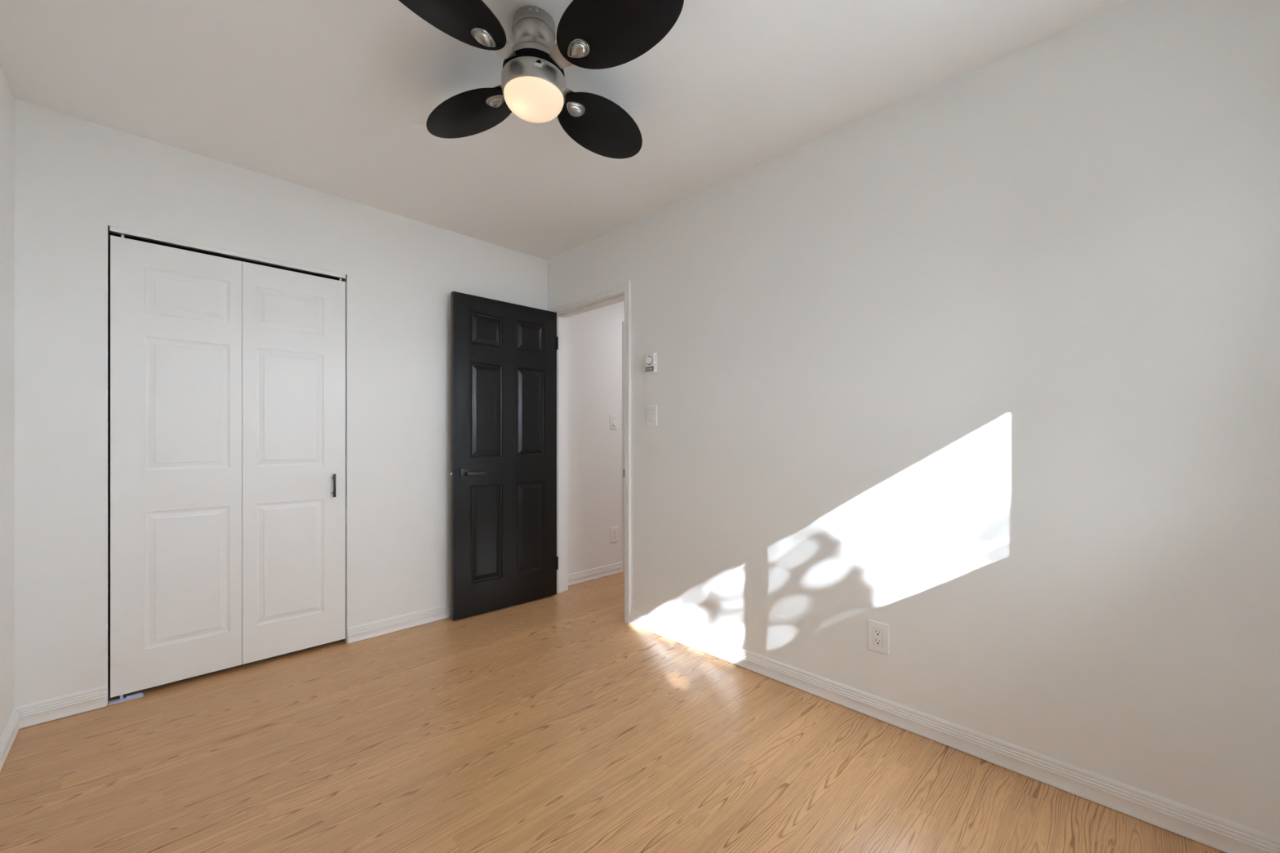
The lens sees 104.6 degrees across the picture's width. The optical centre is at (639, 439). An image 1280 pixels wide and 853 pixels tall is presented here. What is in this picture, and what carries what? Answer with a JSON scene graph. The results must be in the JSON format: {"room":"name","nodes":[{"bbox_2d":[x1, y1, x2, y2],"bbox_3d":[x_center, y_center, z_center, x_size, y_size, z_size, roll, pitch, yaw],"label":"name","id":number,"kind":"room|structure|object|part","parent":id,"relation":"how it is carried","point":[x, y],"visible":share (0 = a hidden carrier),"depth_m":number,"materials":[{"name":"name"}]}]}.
{"room":"empty bedroom","nodes":[
{"label":"empty bedroom","id":0,"kind":"room"},
{"bbox_2d":[0,62,14,735],"bbox_3d":[-1.196,-0.098,0.598,0.120,2.440,3.590,0,0,-45],"label":"wall","id":1,"kind":"structure","parent":0,"point":[6,97],"depth_m":1.81,"materials":[{"name":"white paint"}]},
{"bbox_2d":[0,707,19,772],"bbox_3d":[-1.191,1.078,0.688,0.014,0.084,3.470,0,0,-45],"label":"baseboard","id":2,"kind":"structure","parent":1,"relation":"attached to","point":[11,728],"depth_m":1.79,"materials":[{"name":"white paint"}]},
{"bbox_2d":[106,223,347,706],"bbox_3d":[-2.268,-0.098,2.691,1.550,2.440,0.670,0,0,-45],"label":"door frame","id":3,"kind":"structure","parent":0,"point":[110,233],"depth_m":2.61,"materials":[{"name":"grey paint"}]},
{"bbox_2d":[14,98,624,706],"bbox_3d":[-0.852,-0.098,3.550,4.770,2.440,0.110,0,0,-45],"label":"wall","id":4,"kind":"structure","parent":0,"point":[74,177],"depth_m":2.45,"materials":[{"name":"white paint"}]},
{"bbox_2d":[14,685,106,728],"bbox_3d":[-2.328,1.078,1.994,0.243,0.084,0.014,0,0,-45],"label":"baseboard","id":5,"kind":"structure","parent":4,"relation":"attached to","point":[43,711],"depth_m":1.99,"materials":[{"name":"white paint"}]},
{"bbox_2d":[110,226,345,278],"bbox_3d":[-1.943,-0.895,2.418,0.884,0.020,0.036,0,0,-45],"label":"door track","id":6,"kind":"object","parent":4,"relation":"attached to","point":[113,228],"visible":1,"depth_m":2.35,"materials":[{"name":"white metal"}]},
{"bbox_2d":[110,234,345,697],"bbox_3d":[-1.936,0.107,2.414,0.886,1.982,0.068,0,0,-45],"label":"bifold door","id":7,"kind":"structure","parent":6,"relation":"hanging from","point":[228,375],"depth_m":2.35,"materials":[{"name":"white paint"}]},
{"bbox_3d":[-2.107,0.115,2.268,0.438,1.966,0.034,0,0,-45],"label":"door panel","id":8,"kind":"part","parent":7,"relation":"part of","materials":[{"name":"white paint"}]},
{"bbox_3d":[-1.792,0.115,2.581,0.446,1.966,0.034,0,0,-45],"label":"door panel","id":9,"kind":"part","parent":7,"relation":"part of","materials":[{"name":"white paint"}]},
{"bbox_3d":[-1.652,0.248,2.672,0.011,0.125,0.034,0,0,-45],"label":"handle","id":10,"kind":"part","parent":7,"relation":"part of","materials":[{"name":"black metal"}]},
{"bbox_2d":[347,603,450,643],"bbox_3d":[-1.141,1.078,3.175,1.307,0.084,0.014,0,0,-45],"label":"baseboard","id":11,"kind":"structure","parent":4,"relation":"attached to","point":[365,631],"depth_m":2.89,"materials":[{"name":"white paint"}]},
{"bbox_2d":[449,291,558,620],"bbox_3d":[-0.883,0.101,3.302,0.772,2.020,0.141,0,0,-43],"label":"door","id":12,"kind":"structure","parent":4,"relation":"in","point":[503,473],"depth_m":3.26,"materials":[{"name":"black paint"}]},
{"bbox_3d":[-1.087,0.212,3.081,0.064,0.064,0.009,0,0,-43],"label":"handle","id":13,"kind":"part","parent":12,"relation":"part of","materials":[{"name":"black metal"}]},
{"bbox_3d":[-1.030,0.213,3.098,0.127,0.022,0.044,0,0,-43],"label":"lever","id":14,"kind":"part","parent":12,"relation":"part of","materials":[{"name":"black metal"}]},
{"bbox_2d":[568,561,623,586],"bbox_3d":[-0.370,1.078,3.963,0.635,0.084,0.014,0,0,-45],"label":"baseboard","id":15,"kind":"structure","parent":4,"relation":"attached to","point":[609,570],"depth_m":3.97,"materials":[{"name":"white paint"}]},
{"bbox_2d":[609,414,617,429],"bbox_3d":[-0.215,-0.145,4.117,0.081,0.120,0.013,0,0,-45],"label":"light switch","id":16,"kind":"object","parent":4,"relation":"attached to","point":[613,418],"visible":1,"depth_m":4.11,"materials":[{"name":"white plastic"}]},
{"bbox_2d":[610,526,617,542],"bbox_3d":[-0.213,0.794,4.123,0.081,0.120,0.008,0,0,-45],"label":"wall outlet","id":17,"kind":"object","parent":4,"relation":"attached to","point":[614,531],"visible":1,"depth_m":4.12,"materials":[{"name":"white plastic"}]},
{"bbox_2d":[613,530,616,538],"bbox_3d":[-0.212,0.794,4.121,0.034,0.067,0.002,0,0,-45],"label":"receptacle","id":18,"kind":"object","parent":17,"relation":"attached to","point":[614,531],"depth_m":4.12,"materials":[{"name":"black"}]},
{"bbox_2d":[622,320,624,572],"bbox_3d":[0.162,0.059,4.491,0.851,2.125,0.015,0,0,-45],"label":"trim","id":19,"kind":"structure","parent":4,"relation":"attached to","point":[623,321],"depth_m":4.19,"materials":[{"name":"white paint"}]},
{"bbox_2d":[0,0,1126,260],"bbox_3d":[0.206,-1.368,2.536,4.900,0.100,4.380,0,0,-45],"label":"ceiling","id":20,"kind":"structure","parent":0,"point":[337,98],"depth_m":1.84,"materials":[{"name":"white paint"}]},
{"bbox_2d":[398,0,684,158],"bbox_3d":[-0.336,-1.174,1.569,0.804,0.288,0.804,0,0,-9],"label":"ceiling fan","id":21,"kind":"object","parent":20,"relation":"hanging from","point":[592,34],"visible":1,"depth_m":1.49,"materials":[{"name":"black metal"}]},
{"bbox_3d":[-0.532,-1.156,1.296,0.226,0.006,0.412,13,8,35],"label":"blade","id":22,"kind":"part","parent":21,"relation":"part of","materials":[{"name":"black wood"}]},
{"bbox_3d":[-0.609,-1.156,1.765,0.412,0.006,0.226,0,11,36],"label":"blade","id":23,"kind":"part","parent":21,"relation":"part of","materials":[{"name":"black wood"}]},
{"bbox_3d":[-0.452,-1.155,1.652,0.145,0.015,0.080,0,11,36],"label":"blade arm","id":24,"kind":"part","parent":21,"relation":"part of","materials":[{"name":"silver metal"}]},
{"bbox_3d":[-0.419,-1.155,1.453,0.080,0.015,0.145,13,8,35],"label":"blade arm","id":25,"kind":"part","parent":21,"relation":"part of","materials":[{"name":"silver metal"}]},
{"bbox_3d":[-0.336,-1.058,1.569,0.186,0.057,0.186,0,0,-45],"label":"lamp shade","id":26,"kind":"part","parent":21,"relation":"part of","materials":[{"name":"white glass"}]},
{"bbox_3d":[-0.336,-1.158,1.569,0.193,0.043,0.193,0,0,-45],"label":"motor","id":27,"kind":"part","parent":21,"relation":"part of","materials":[{"name":"black"}]},
{"bbox_3d":[-0.220,-1.155,1.486,0.145,0.015,0.080,0,-11,36],"label":"blade arm","id":28,"kind":"part","parent":21,"relation":"part of","materials":[{"name":"silver metal"}]},
{"bbox_3d":[-0.253,-1.155,1.685,0.080,0.015,0.145,-13,-8,35],"label":"blade arm","id":29,"kind":"part","parent":21,"relation":"part of","materials":[{"name":"silver metal"}]},
{"bbox_3d":[-0.140,-1.156,1.841,0.226,0.006,0.412,-13,-8,35],"label":"blade","id":30,"kind":"part","parent":21,"relation":"part of","materials":[{"name":"black wood"}]},
{"bbox_3d":[-0.063,-1.156,1.373,0.412,0.006,0.226,0,-11,36],"label":"blade","id":31,"kind":"part","parent":21,"relation":"part of","materials":[{"name":"black wood"}]},
{"bbox_2d":[0,572,1225,852],"bbox_3d":[0.206,1.172,2.536,4.900,0.100,4.380,0,0,-45],"label":"floor","id":32,"kind":"structure","parent":0,"point":[557,723],"depth_m":1.71,"materials":[{"name":"brown wood"}]},
{"bbox_2d":[108,692,143,705],"bbox_3d":[-2.217,1.110,2.135,0.105,0.024,0.038,0,0,-45],"label":"pivot bracket","id":33,"kind":"object","parent":32,"relation":"on","point":[122,699],"visible":1,"depth_m":2.13,"materials":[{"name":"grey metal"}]},
{"bbox_2d":[546,0,1279,838],"bbox_3d":[0.630,-0.098,2.414,0.130,2.440,3.590,0,0,-45],"label":"wall","id":34,"kind":"structure","parent":0,"point":[981,366],"depth_m":1.68,"materials":[{"name":"white paint"}]},
{"bbox_2d":[567,317,568,590],"bbox_3d":[-0.265,0.079,3.417,0.015,2.086,0.870,0,0,-45],"label":"trim","id":35,"kind":"structure","parent":34,"relation":"attached to","point":[567,317],"depth_m":3.69,"materials":[{"name":"white paint"}]},
{"bbox_2d":[546,280,631,624],"bbox_3d":[-0.368,0.079,3.315,0.015,2.086,0.870,0,0,-45],"label":"trim","id":36,"kind":"structure","parent":34,"relation":"attached to","point":[625,286],"depth_m":3.02,"materials":[{"name":"white paint"}]},
{"bbox_2d":[556,291,624,593],"bbox_3d":[-0.319,0.096,3.363,0.138,2.052,0.794,0,0,-45],"label":"trim","id":37,"kind":"structure","parent":34,"relation":"attached to","point":[562,316],"depth_m":3.62,"materials":[{"name":"white paint"}]},
{"bbox_2d":[644,352,657,373],"bbox_3d":[0.061,-0.442,2.865,0.041,0.112,0.070,0,0,-45],"label":"thermostat","id":38,"kind":"object","parent":34,"relation":"attached to","point":[651,360],"visible":1,"depth_m":2.85,"materials":[{"name":"white plastic"}]},
{"bbox_3d":[0.056,-0.458,2.860,0.001,0.072,0.063,0,0,-45],"label":"plate","id":39,"kind":"part","parent":38,"relation":"part of","materials":[{"name":"white plastic"}]},
{"bbox_2d":[646,404,657,426],"bbox_3d":[0.067,-0.140,2.879,0.013,0.120,0.081,0,0,-45],"label":"light switch","id":40,"kind":"object","parent":34,"relation":"attached to","point":[651,410],"visible":1,"depth_m":2.88,"materials":[{"name":"white plastic"}]},
{"bbox_2d":[867,619,888,654],"bbox_3d":[0.957,0.794,1.988,0.008,0.120,0.081,0,0,-45],"label":"wall outlet","id":41,"kind":"object","parent":34,"relation":"attached to","point":[877,632],"visible":1,"depth_m":1.98,"materials":[{"name":"white plastic"}]},
{"bbox_2d":[873,627,882,647],"bbox_3d":[0.955,0.794,1.986,0.001,0.069,0.036,0,0,-45],"label":"receptacle","id":42,"kind":"object","parent":41,"relation":"attached to","point":[877,632],"depth_m":1.98,"materials":[{"name":"white plastic"}]},
{"bbox_2d":[629,609,1279,852],"bbox_3d":[0.851,1.078,2.091,0.014,0.084,2.580,0,0,-45],"label":"baseboard","id":43,"kind":"structure","parent":34,"relation":"attached to","point":[1226,836],"depth_m":1.68,"materials":[{"name":"white paint"}]}
]}

